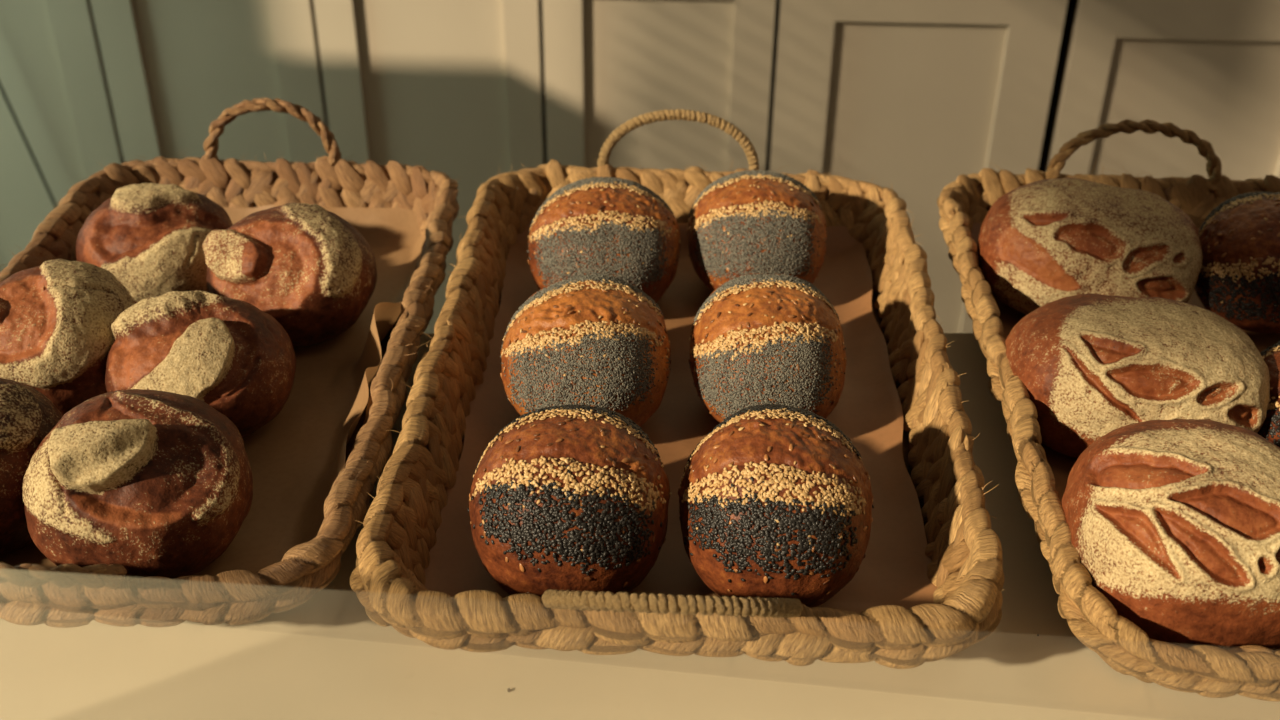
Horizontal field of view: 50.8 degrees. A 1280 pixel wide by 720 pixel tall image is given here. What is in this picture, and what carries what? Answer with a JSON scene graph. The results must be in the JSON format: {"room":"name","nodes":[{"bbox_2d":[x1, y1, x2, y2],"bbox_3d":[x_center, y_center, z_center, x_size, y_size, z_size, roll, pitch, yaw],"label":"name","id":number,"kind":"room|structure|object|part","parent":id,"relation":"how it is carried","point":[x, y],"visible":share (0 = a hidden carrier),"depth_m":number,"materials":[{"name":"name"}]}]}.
{"room":"food shop","nodes":[
{"label":"food shop","id":0,"kind":"room"},
{"bbox_2d":[0,83,57,207],"bbox_3d":[-1.000,-0.270,2.300,0.181,0.859,0.006,2,32,2],"label":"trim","id":1,"kind":"structure","parent":0,"point":[1,87],"depth_m":2.24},
{"bbox_3d":[0.011,0.916,1.285,4.800,0.050,4.400,2,32,2],"label":"floor","id":2,"kind":"structure","parent":0,"visible":0},
{"bbox_2d":[0,0,123,271],"bbox_3d":[-1.036,-0.445,2.561,0.350,0.875,0.600,2,32,2],"label":"base cabinet","id":3,"kind":"object","parent":2,"relation":"on","point":[53,79],"visible":0.11,"depth_m":2.23,"materials":[{"name":"paint"}]},
{"bbox_3d":[-1.048,-0.333,2.294,0.220,0.630,0.008,2,32,2],"label":"door panel","id":4,"kind":"part","parent":3,"relation":"part of","materials":[{"name":"paint"}]},
{"bbox_3d":[-1.048,-0.328,2.291,0.347,0.765,0.020,2,32,2],"label":"door","id":5,"kind":"part","parent":3,"relation":"part of","materials":[{"name":"paint"}]},
{"bbox_2d":[90,0,328,162],"bbox_3d":[-0.682,-0.434,2.550,0.351,0.875,0.600,2,32,2],"label":"base cabinet","id":6,"kind":"object","parent":2,"relation":"on","point":[172,67],"visible":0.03,"depth_m":2.19,"materials":[{"name":"paint"}]},
{"bbox_3d":[-0.694,-0.323,2.284,0.221,0.630,0.008,2,32,2],"label":"door panel","id":7,"kind":"part","parent":6,"relation":"part of","materials":[{"name":"paint"}]},
{"bbox_2d":[313,0,546,332],"bbox_3d":[-0.326,-0.424,2.539,0.355,0.875,0.600,2,32,2],"label":"base cabinet","id":8,"kind":"object","parent":2,"relation":"on","point":[457,86],"visible":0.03,"depth_m":2.18,"materials":[{"name":"paint"}]},
{"bbox_3d":[-0.337,-0.308,2.270,0.352,0.765,0.020,2,32,2],"label":"door","id":9,"kind":"part","parent":8,"relation":"part of","materials":[{"name":"paint"}]},
{"bbox_3d":[-0.334,-0.312,2.273,0.237,0.630,0.008,2,32,2],"label":"door panel","id":10,"kind":"part","parent":8,"relation":"part of","materials":[{"name":"paint"}]},
{"bbox_2d":[0,333,1279,719],"bbox_3d":[-0.033,0.495,1.062,2.800,0.900,0.668,2,32,2],"label":"countertop","id":11,"kind":"structure","parent":2,"relation":"on","point":[323,657],"depth_m":0.73,"materials":[{"name":"paint"}]},
{"bbox_2d":[0,98,459,627],"bbox_3d":[-0.312,-0.018,0.916,0.337,0.117,0.593,1,32,1],"label":"bread basket","id":12,"kind":"object","parent":11,"relation":"on","point":[64,595],"visible":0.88,"depth_m":0.90,"materials":[{"name":"brown wicker"}]},
{"bbox_3d":[-0.326,0.107,0.673,0.123,0.044,0.046,1,32,1],"label":"handle","id":13,"kind":"part","parent":12,"relation":"part of","materials":[{"name":"brown wicker"}]},
{"bbox_2d":[0,205,425,575],"bbox_3d":[-0.309,-0.008,0.940,0.284,0.062,0.482,2,32,2],"label":"liner","id":14,"kind":"object","parent":12,"relation":"in","point":[296,458],"visible":0.18,"depth_m":0.91,"materials":[{"name":"brown paper"}]},
{"bbox_2d":[0,378,62,555],"bbox_3d":[-0.384,0.058,0.790,0.091,0.101,0.108,2,32,2],"label":"bread roll","id":15,"kind":"object","parent":14,"relation":"on","point":[27,415],"visible":0.66,"depth_m":0.76,"materials":[{"name":"brown food"}]},
{"bbox_2d":[0,259,134,414],"bbox_3d":[-0.395,-0.015,0.909,0.113,0.098,0.118,2,32,2],"label":"bread roll","id":16,"kind":"object","parent":14,"relation":"on","point":[57,316],"visible":0.72,"depth_m":0.87,"materials":[{"name":"brown food"}]},
{"bbox_2d":[22,389,252,580],"bbox_3d":[-0.286,0.066,0.771,0.121,0.108,0.121,-1,32,-2],"label":"bread roll","id":17,"kind":"object","parent":14,"relation":"on","point":[149,483],"visible":0.97,"depth_m":0.73,"materials":[{"name":"brown food"}]},
{"bbox_2d":[76,183,232,303],"bbox_3d":[-0.374,-0.092,1.040,0.119,0.087,0.120,2,32,2],"label":"bread roll","id":18,"kind":"object","parent":14,"relation":"on","point":[151,237],"visible":0.71,"depth_m":1.00,"materials":[{"name":"brown food"}]},
{"bbox_2d":[105,290,295,437],"bbox_3d":[-0.289,0.003,0.886,0.119,0.093,0.120,2,32,2],"label":"bread roll","id":19,"kind":"object","parent":14,"relation":"on","point":[230,355],"visible":0.71,"depth_m":0.86,"materials":[{"name":"brown food"}]},
{"bbox_2d":[202,203,376,346],"bbox_3d":[-0.256,-0.067,0.994,0.124,0.096,0.122,2,32,2],"label":"bread roll","id":20,"kind":"object","parent":14,"relation":"on","point":[303,265],"visible":0.88,"depth_m":0.95,"materials":[{"name":"brown food"}]},
{"bbox_3d":[-0.313,-0.190,1.140,0.121,0.064,0.018,1,32,1],"label":"handle","id":21,"kind":"part","parent":12,"relation":"part of","materials":[{"name":"brown wicker"}]},
{"bbox_2d":[350,109,1004,668],"bbox_3d":[0.031,-0.006,0.907,0.370,0.113,0.604,2,32,2],"label":"bread basket","id":22,"kind":"object","parent":11,"relation":"on","point":[396,539],"visible":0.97,"depth_m":0.78,"materials":[{"name":"wicker"}]},
{"bbox_3d":[0.015,0.119,0.658,0.132,0.041,0.046,2,32,2],"label":"handle","id":23,"kind":"part","parent":22,"relation":"part of","materials":[{"name":"wicker"}]},
{"bbox_3d":[0.033,-0.181,1.135,0.139,0.060,0.016,2,32,2],"label":"handle","id":24,"kind":"part","parent":22,"relation":"part of","materials":[{"name":"wicker"}]},
{"bbox_2d":[423,222,936,613],"bbox_3d":[0.030,0.018,0.938,0.300,0.024,0.482,2,32,2],"label":"liner","id":25,"kind":"object","parent":22,"relation":"in","point":[893,570],"visible":0.2,"depth_m":0.91,"materials":[{"name":"brown paper"}]},
{"bbox_2d":[467,404,671,596],"bbox_3d":[-0.040,0.080,0.762,0.114,0.098,0.123,6,33,8],"label":"seeded roll","id":26,"kind":"object","parent":25,"relation":"on","point":[571,497],"visible":0.97,"depth_m":0.72,"materials":[{"name":"brown food"}]},
{"bbox_2d":[500,274,670,425],"bbox_3d":[-0.036,-0.004,0.903,0.114,0.091,0.138,-1,32,-2],"label":"seeded roll","id":27,"kind":"object","parent":25,"relation":"on","point":[600,340],"visible":0.92,"depth_m":0.86,"materials":[{"name":"grey food"}]},
{"bbox_2d":[527,177,680,302],"bbox_3d":[-0.027,-0.090,1.039,0.119,0.091,0.134,2,32,2],"label":"seeded roll","id":28,"kind":"object","parent":25,"relation":"on","point":[619,228],"visible":0.83,"depth_m":1.00,"materials":[{"name":"grey food"}]},
{"bbox_2d":[686,170,826,290],"bbox_3d":[0.092,-0.100,1.056,0.111,0.091,0.132,-4,32,-7],"label":"seeded roll","id":29,"kind":"object","parent":25,"relation":"on","point":[744,222],"visible":0.88,"depth_m":1.01,"materials":[{"name":"grey food"}]},
{"bbox_2d":[688,273,845,422],"bbox_3d":[0.086,-0.007,0.909,0.110,0.091,0.141,2,32,2],"label":"seeded roll","id":30,"kind":"object","parent":25,"relation":"on","point":[757,338],"visible":0.89,"depth_m":0.87,"materials":[{"name":"grey food"}]},
{"bbox_2d":[678,404,873,607],"bbox_3d":[0.077,0.080,0.761,0.109,0.101,0.123,-3,32,-5],"label":"seeded roll","id":31,"kind":"object","parent":25,"relation":"on","point":[775,500],"visible":1,"depth_m":0.72,"materials":[{"name":"brown food"}]},
{"bbox_2d":[937,119,1279,701],"bbox_3d":[0.414,0.010,0.891,0.392,0.113,0.640,2,32,2],"label":"bread basket","id":32,"kind":"object","parent":11,"relation":"on","point":[1250,671],"visible":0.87,"depth_m":0.81,"materials":[{"name":"wicker"}]},
{"bbox_2d":[971,222,1279,500],"bbox_3d":[0.407,0.031,0.927,0.298,0.022,0.504,2,32,2],"label":"liner","id":33,"kind":"object","parent":32,"relation":"in","point":[1061,465],"visible":0.04,"depth_m":1.02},
{"bbox_2d":[977,178,1202,314],"bbox_3d":[0.343,-0.085,1.032,0.163,0.096,0.121,10,33,14],"label":"bread loaf","id":34,"kind":"object","parent":33,"relation":"on","point":[1042,242],"visible":0.77,"depth_m":0.99,"materials":[{"name":"beige food"}]},
{"bbox_2d":[1005,293,1269,457],"bbox_3d":[0.325,0.011,0.884,0.166,0.091,0.126,2,32,2],"label":"bread loaf","id":35,"kind":"object","parent":33,"relation":"on","point":[1091,366],"visible":0.7,"depth_m":0.84,"materials":[{"name":"beige food"}]},
{"bbox_2d":[1061,419,1279,650],"bbox_3d":[0.302,0.094,0.737,0.138,0.108,0.136,2,32,2],"label":"bread loaf","id":36,"kind":"object","parent":33,"relation":"on","point":[1176,523],"visible":0.9,"depth_m":0.69,"materials":[{"name":"beige food"}]},
{"bbox_2d":[1194,192,1279,333],"bbox_3d":[0.474,-0.076,1.019,0.106,0.098,0.112,2,32,2],"label":"seeded roll","id":37,"kind":"object","parent":33,"relation":"on","point":[1238,280],"visible":0.94,"depth_m":0.99,"materials":[{"name":"black food"}]},
{"bbox_2d":[1257,341,1279,447],"bbox_3d":[0.447,0.029,0.872,0.106,0.078,0.112,5,32,7],"label":"seeded roll","id":38,"kind":"object","parent":33,"relation":"on","point":[1270,430],"visible":0.41,"depth_m":0.85,"materials":[{"name":"brown food"}]},
{"bbox_3d":[0.417,-0.173,1.130,0.149,0.058,0.018,2,32,2],"label":"handle","id":39,"kind":"part","parent":32,"relation":"part of","materials":[{"name":"wicker"}]},
{"bbox_2d":[542,0,775,171],"bbox_3d":[0.038,-0.413,2.529,0.364,0.875,0.600,2,32,2],"label":"base cabinet","id":40,"kind":"object","parent":2,"relation":"on","point":[608,64],"visible":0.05,"depth_m":2.16,"materials":[{"name":"paint"}]},
{"bbox_3d":[0.026,-0.302,2.262,0.237,0.630,0.008,2,32,2],"label":"door panel","id":41,"kind":"part","parent":40,"relation":"part of","materials":[{"name":"paint"}]},
{"bbox_2d":[765,0,1067,332],"bbox_3d":[0.444,-0.402,2.517,0.440,0.875,0.600,2,32,2],"label":"base cabinet","id":42,"kind":"object","parent":2,"relation":"on","point":[909,97],"visible":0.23,"depth_m":2.16,"materials":[{"name":"paint"}]},
{"bbox_3d":[0.435,-0.276,2.259,0.269,0.598,0.008,2,32,2],"label":"door panel","id":43,"kind":"part","parent":42,"relation":"part of","materials":[{"name":"paint"}]},
{"bbox_2d":[1037,0,1279,179],"bbox_3d":[0.903,-0.388,2.503,0.444,0.875,0.600,2,32,2],"label":"base cabinet","id":44,"kind":"object","parent":2,"relation":"on","point":[1210,69],"visible":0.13,"depth_m":2.13,"materials":[{"name":"paint"}]},
{"bbox_3d":[0.887,-0.256,2.250,0.305,0.581,0.008,2,32,2],"label":"door panel","id":45,"kind":"part","parent":44,"relation":"part of","materials":[{"name":"paint"}]}
]}

